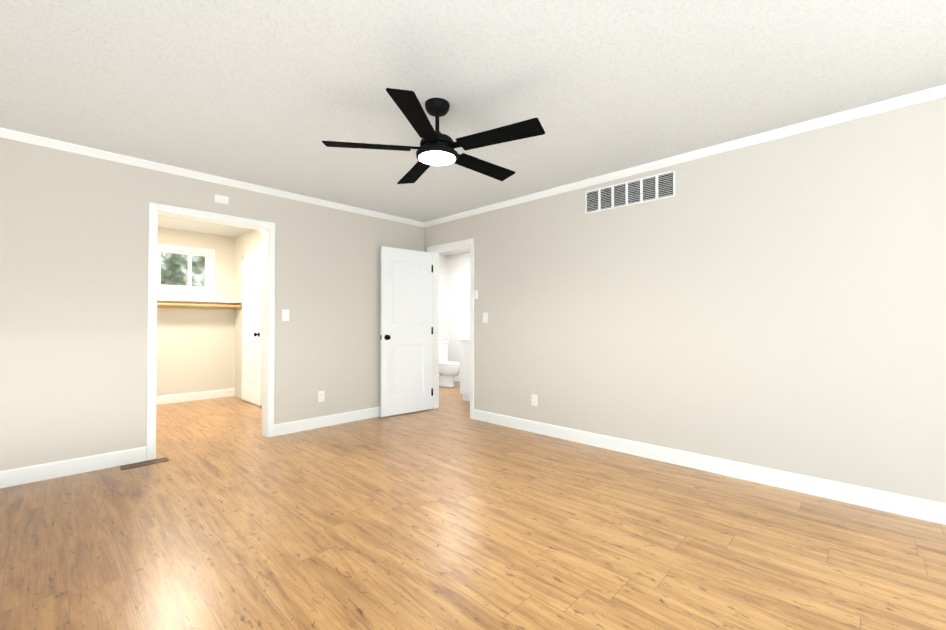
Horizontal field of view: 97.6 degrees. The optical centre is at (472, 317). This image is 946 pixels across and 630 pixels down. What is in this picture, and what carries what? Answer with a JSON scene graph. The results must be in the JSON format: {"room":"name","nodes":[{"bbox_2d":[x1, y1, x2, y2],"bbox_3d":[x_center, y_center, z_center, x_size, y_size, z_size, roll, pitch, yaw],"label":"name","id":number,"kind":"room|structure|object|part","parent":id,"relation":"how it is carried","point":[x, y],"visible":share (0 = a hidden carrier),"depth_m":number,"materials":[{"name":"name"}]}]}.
{"room":"empty bedroom","nodes":[
{"label":"empty bedroom","id":0,"kind":"room"},
{"bbox_2d":[156,227,235,395],"bbox_3d":[-4.252,-0.027,5.870,0.120,2.440,1.550,-1,-1,44],"label":"wall","id":1,"kind":"structure","parent":0,"point":[195,350],"depth_m":6.04,"materials":[{"name":"beige paint"}]},
{"bbox_2d":[157,243,215,294],"bbox_3d":[-4.157,-0.685,5.953,0.152,0.672,0.764,-1,-1,44],"label":"window","id":2,"kind":"structure","parent":1,"relation":"in","point":[209,267],"depth_m":6.01,"materials":[{"name":"white"}]},
{"bbox_3d":[-4.183,-0.691,5.978,0.004,0.490,0.570,-1,-1,44],"label":"glass","id":3,"kind":"part","parent":2,"relation":"part of","materials":[{"name":"clear glass"}]},
{"bbox_2d":[156,388,234,404],"bbox_3d":[-4.194,1.135,5.820,0.015,0.115,1.520,-1,-1,44],"label":"baseboard","id":4,"kind":"structure","parent":1,"relation":"attached to","point":[176,398],"depth_m":5.97,"materials":[{"name":"white wood"}]},
{"bbox_2d":[157,299,241,308],"bbox_3d":[-4.101,-0.193,5.726,0.299,0.108,1.548,-1,-1,44],"label":"closet shelf","id":5,"kind":"object","parent":1,"relation":"attached to","point":[176,303],"visible":0.58,"depth_m":5.91,"materials":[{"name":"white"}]},
{"bbox_2d":[0,137,423,470],"bbox_3d":[-2.774,-0.058,3.369,0.120,2.440,6.240,-1,-1,44],"label":"wall","id":6,"kind":"structure","parent":0,"point":[73,292],"depth_m":3.25,"materials":[{"name":"beige paint"}]},
{"bbox_2d":[0,446,145,487],"bbox_3d":[-3.725,1.092,2.272,0.015,0.115,3.060,-1,-1,44],"label":"baseboard","id":7,"kind":"structure","parent":6,"relation":"attached to","point":[34,473],"depth_m":3.05,"materials":[{"name":"white wood"}]},
{"bbox_2d":[146,202,274,459],"bbox_3d":[-2.368,0.110,3.795,0.166,2.115,1.000,-1,-1,44],"label":"trim","id":8,"kind":"structure","parent":6,"relation":"attached to","point":[155,210],"depth_m":3.75,"materials":[{"name":"white wood"}]},
{"bbox_2d":[0,127,423,226],"bbox_3d":[-2.712,-1.252,3.324,0.052,0.052,5.880,-1,-1,44],"label":"crown molding","id":9,"kind":"structure","parent":6,"relation":"attached to","point":[4,133],"depth_m":3.53,"materials":[{"name":"white wood"}]},
{"bbox_2d":[214,194,228,204],"bbox_3d":[-2.298,-1.083,3.783,0.008,0.072,0.116,-1,-1,44],"label":"wall plate","id":10,"kind":"object","parent":6,"relation":"attached to","point":[221,199],"visible":1,"depth_m":3.78,"materials":[{"name":"white plastic"}]},
{"bbox_2d":[282,309,288,320],"bbox_3d":[-1.893,-0.028,4.186,0.014,0.116,0.072,-1,-1,44],"label":"light switch","id":11,"kind":"object","parent":6,"relation":"attached to","point":[285,314],"visible":1,"depth_m":4.18,"materials":[{"name":"white plastic"}]},
{"bbox_2d":[318,391,323,401],"bbox_3d":[-1.632,0.846,4.451,0.008,0.116,0.072,-1,-1,44],"label":"electrical outlet","id":12,"kind":"object","parent":6,"relation":"attached to","point":[320,396],"visible":1,"depth_m":4.45,"materials":[{"name":"white plastic"}]},
{"bbox_2d":[274,407,379,435],"bbox_3d":[-1.297,1.122,4.771,0.040,0.115,1.910,-1,-1,44],"label":"baseboard","id":13,"kind":"structure","parent":6,"relation":"attached to","point":[329,420],"depth_m":4.46,"materials":[{"name":"white wood"}]},
{"bbox_2d":[235,229,262,397],"bbox_3d":[-2.708,-0.031,5.541,2.800,2.440,0.120,-1,-1,44],"label":"wall","id":14,"kind":"structure","parent":0,"point":[249,242],"depth_m":6.23,"materials":[{"name":"beige paint"}]},
{"bbox_2d":[241,249,262,398],"bbox_3d":[-3.087,0.135,5.809,0.890,2.115,0.018,-1,-1,44],"label":"door frame","id":15,"kind":"structure","parent":14,"relation":"attached to","point":[252,254],"depth_m":5.88,"materials":[{"name":"white wood"}]},
{"bbox_2d":[242,255,262,405],"bbox_3d":[-3.118,0.171,5.777,0.752,2.018,0.094,-1,-1,44],"label":"closet door","id":16,"kind":"structure","parent":14,"relation":"in","point":[252,288],"depth_m":5.75,"materials":[{"name":"white wood"}]},
{"bbox_2d":[439,255,446,340],"bbox_3d":[-1.175,-0.007,7.549,0.120,2.440,2.000,-1,-1,44],"label":"wall","id":17,"kind":"structure","parent":0,"point":[442,297],"depth_m":8.08,"materials":[{"name":"white paint"}]},
{"bbox_2d":[436,381,469,415],"bbox_3d":[-0.072,1.250,6.429,3.240,0.100,2.060,-1,-1,44],"label":"floor","id":18,"kind":"structure","parent":0,"point":[451,400],"depth_m":5.90,"materials":[{"name":"brown wood"}]},
{"bbox_2d":[439,341,459,387],"bbox_3d":[-0.491,0.818,7.339,0.706,0.785,0.450,-1,-1,44],"label":"toilet","id":19,"kind":"object","parent":18,"relation":"on","point":[449,371],"visible":0.69,"depth_m":7.19,"materials":[{"name":"white ceramic"}]},
{"bbox_2d":[458,338,469,400],"bbox_3d":[0.281,0.670,5.895,0.820,1.046,0.611,-1,-1,44],"label":"bathroom vanity","id":20,"kind":"object","parent":18,"relation":"on","point":[465,367],"visible":0.08,"depth_m":5.88,"materials":[{"name":"white wood"}]},
{"bbox_2d":[447,252,469,375],"bbox_3d":[0.644,-0.012,7.102,3.120,2.440,0.120,-1,-1,44],"label":"wall","id":21,"kind":"structure","parent":0,"point":[458,296],"depth_m":7.92,"materials":[{"name":"white paint"}]},
{"bbox_2d":[454,376,459,381],"bbox_3d":[0.554,1.150,7.080,3.000,0.115,0.015,-1,-1,44],"label":"baseboard","id":22,"kind":"structure","parent":21,"relation":"attached to","point":[456,378],"depth_m":7.87,"materials":[{"name":"white wood"}]},
{"bbox_2d":[0,396,945,629],"bbox_3d":[-1.024,1.191,1.625,10.640,0.100,6.180,-1,-1,44],"label":"floor","id":23,"kind":"structure","parent":0,"point":[228,515],"depth_m":2.12,"materials":[{"name":"brown wood"}]},
{"bbox_2d":[119,457,168,469],"bbox_3d":[-2.612,1.159,3.295,0.115,0.005,0.300,-1,-1,44],"label":"floor vent","id":24,"kind":"object","parent":23,"relation":"in","point":[140,464],"visible":1,"depth_m":3.29,"materials":[{"name":"brown"}]},
{"bbox_2d":[0,0,945,255],"bbox_3d":[-0.309,-1.339,2.397,10.640,0.100,8.240,-1,-1,44],"label":"ceiling","id":25,"kind":"structure","parent":0,"point":[273,94],"depth_m":2.24,"materials":[{"name":"paint"}]},
{"bbox_2d":[322,88,544,183],"bbox_3d":[-0.184,-1.117,2.520,1.283,0.341,1.235,-1,-1,44],"label":"ceiling fan","id":26,"kind":"object","parent":25,"relation":"hanging from","point":[437,147],"visible":1,"depth_m":2.40,"materials":[{"name":"black metal"}]},
{"bbox_2d":[424,97,945,502],"bbox_3d":[2.172,-0.064,2.851,7.720,2.440,0.120,-1,-1,44],"label":"wall","id":27,"kind":"structure","parent":0,"point":[778,304],"depth_m":2.94,"materials":[{"name":"beige paint"}]},
{"bbox_2d":[380,246,430,416],"bbox_3d":[-0.813,0.163,5.133,0.724,2.018,0.151,1,-1,-41],"label":"bathroom door","id":28,"kind":"structure","parent":27,"relation":"in","point":[405,352],"depth_m":5.09,"materials":[{"name":"white wood"}]},
{"bbox_2d":[431,265,432,395],"bbox_3d":[-0.535,0.162,5.399,0.002,1.706,0.037,-1,-1,44],"label":"hinge leaves on the jamb","id":29,"kind":"structure","parent":27,"relation":"attached to","point":[431,333],"depth_m":5.40,"materials":[{"name":"black"}]},
{"bbox_2d":[427,238,473,418],"bbox_3d":[-0.244,0.127,5.185,0.850,2.115,0.166,-1,-1,44],"label":"door frame","id":30,"kind":"structure","parent":27,"relation":"attached to","point":[435,251],"depth_m":5.40,"materials":[{"name":"white wood"}]},
{"bbox_2d":[473,290,477,298],"bbox_3d":[0.031,-0.270,4.819,0.060,0.100,0.022,-1,-1,44],"label":"light switch","id":31,"kind":"object","parent":27,"relation":"attached to","point":[475,294],"visible":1,"depth_m":4.81,"materials":[{"name":"white plastic"}]},
{"bbox_2d":[483,313,487,322],"bbox_3d":[0.138,-0.001,4.718,0.072,0.116,0.014,-1,-1,44],"label":"light switch","id":32,"kind":"object","parent":27,"relation":"attached to","point":[485,317],"visible":1,"depth_m":4.71,"materials":[{"name":"white plastic"}]},
{"bbox_2d":[532,394,537,405],"bbox_3d":[0.630,0.843,4.238,0.072,0.116,0.008,-1,-1,44],"label":"electrical outlet","id":33,"kind":"object","parent":27,"relation":"attached to","point":[534,400],"visible":1,"depth_m":4.23,"materials":[{"name":"white plastic"}]},
{"bbox_2d":[585,170,674,213],"bbox_3d":[1.332,-1.075,3.585,0.790,0.210,0.009,-1,-1,44],"label":"air vent","id":34,"kind":"object","parent":27,"relation":"in","point":[647,189],"visible":1,"depth_m":3.55,"materials":[{"name":"white metal"}]},
{"bbox_2d":[424,84,945,227],"bbox_3d":[2.069,-1.258,2.846,7.600,0.052,0.052,-1,-1,44],"label":"crown molding","id":35,"kind":"structure","parent":27,"relation":"attached to","point":[922,96],"depth_m":2.99,"materials":[{"name":"white wood"}]},
{"bbox_2d":[474,409,945,524],"bbox_3d":[2.414,1.095,2.509,6.675,0.115,0.015,-1,-1,44],"label":"baseboard","id":36,"kind":"structure","parent":27,"relation":"attached to","point":[918,508],"depth_m":2.93,"materials":[{"name":"white wood"}]},
{"label":"outside","id":37,"kind":"structure","parent":0,"visible":0},
{"bbox_2d":[161,252,204,286],"bbox_3d":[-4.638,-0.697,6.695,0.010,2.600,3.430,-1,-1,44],"label":"view","id":38,"kind":"structure","parent":37,"point":[174,269],"depth_m":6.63,"materials":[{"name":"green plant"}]}
]}

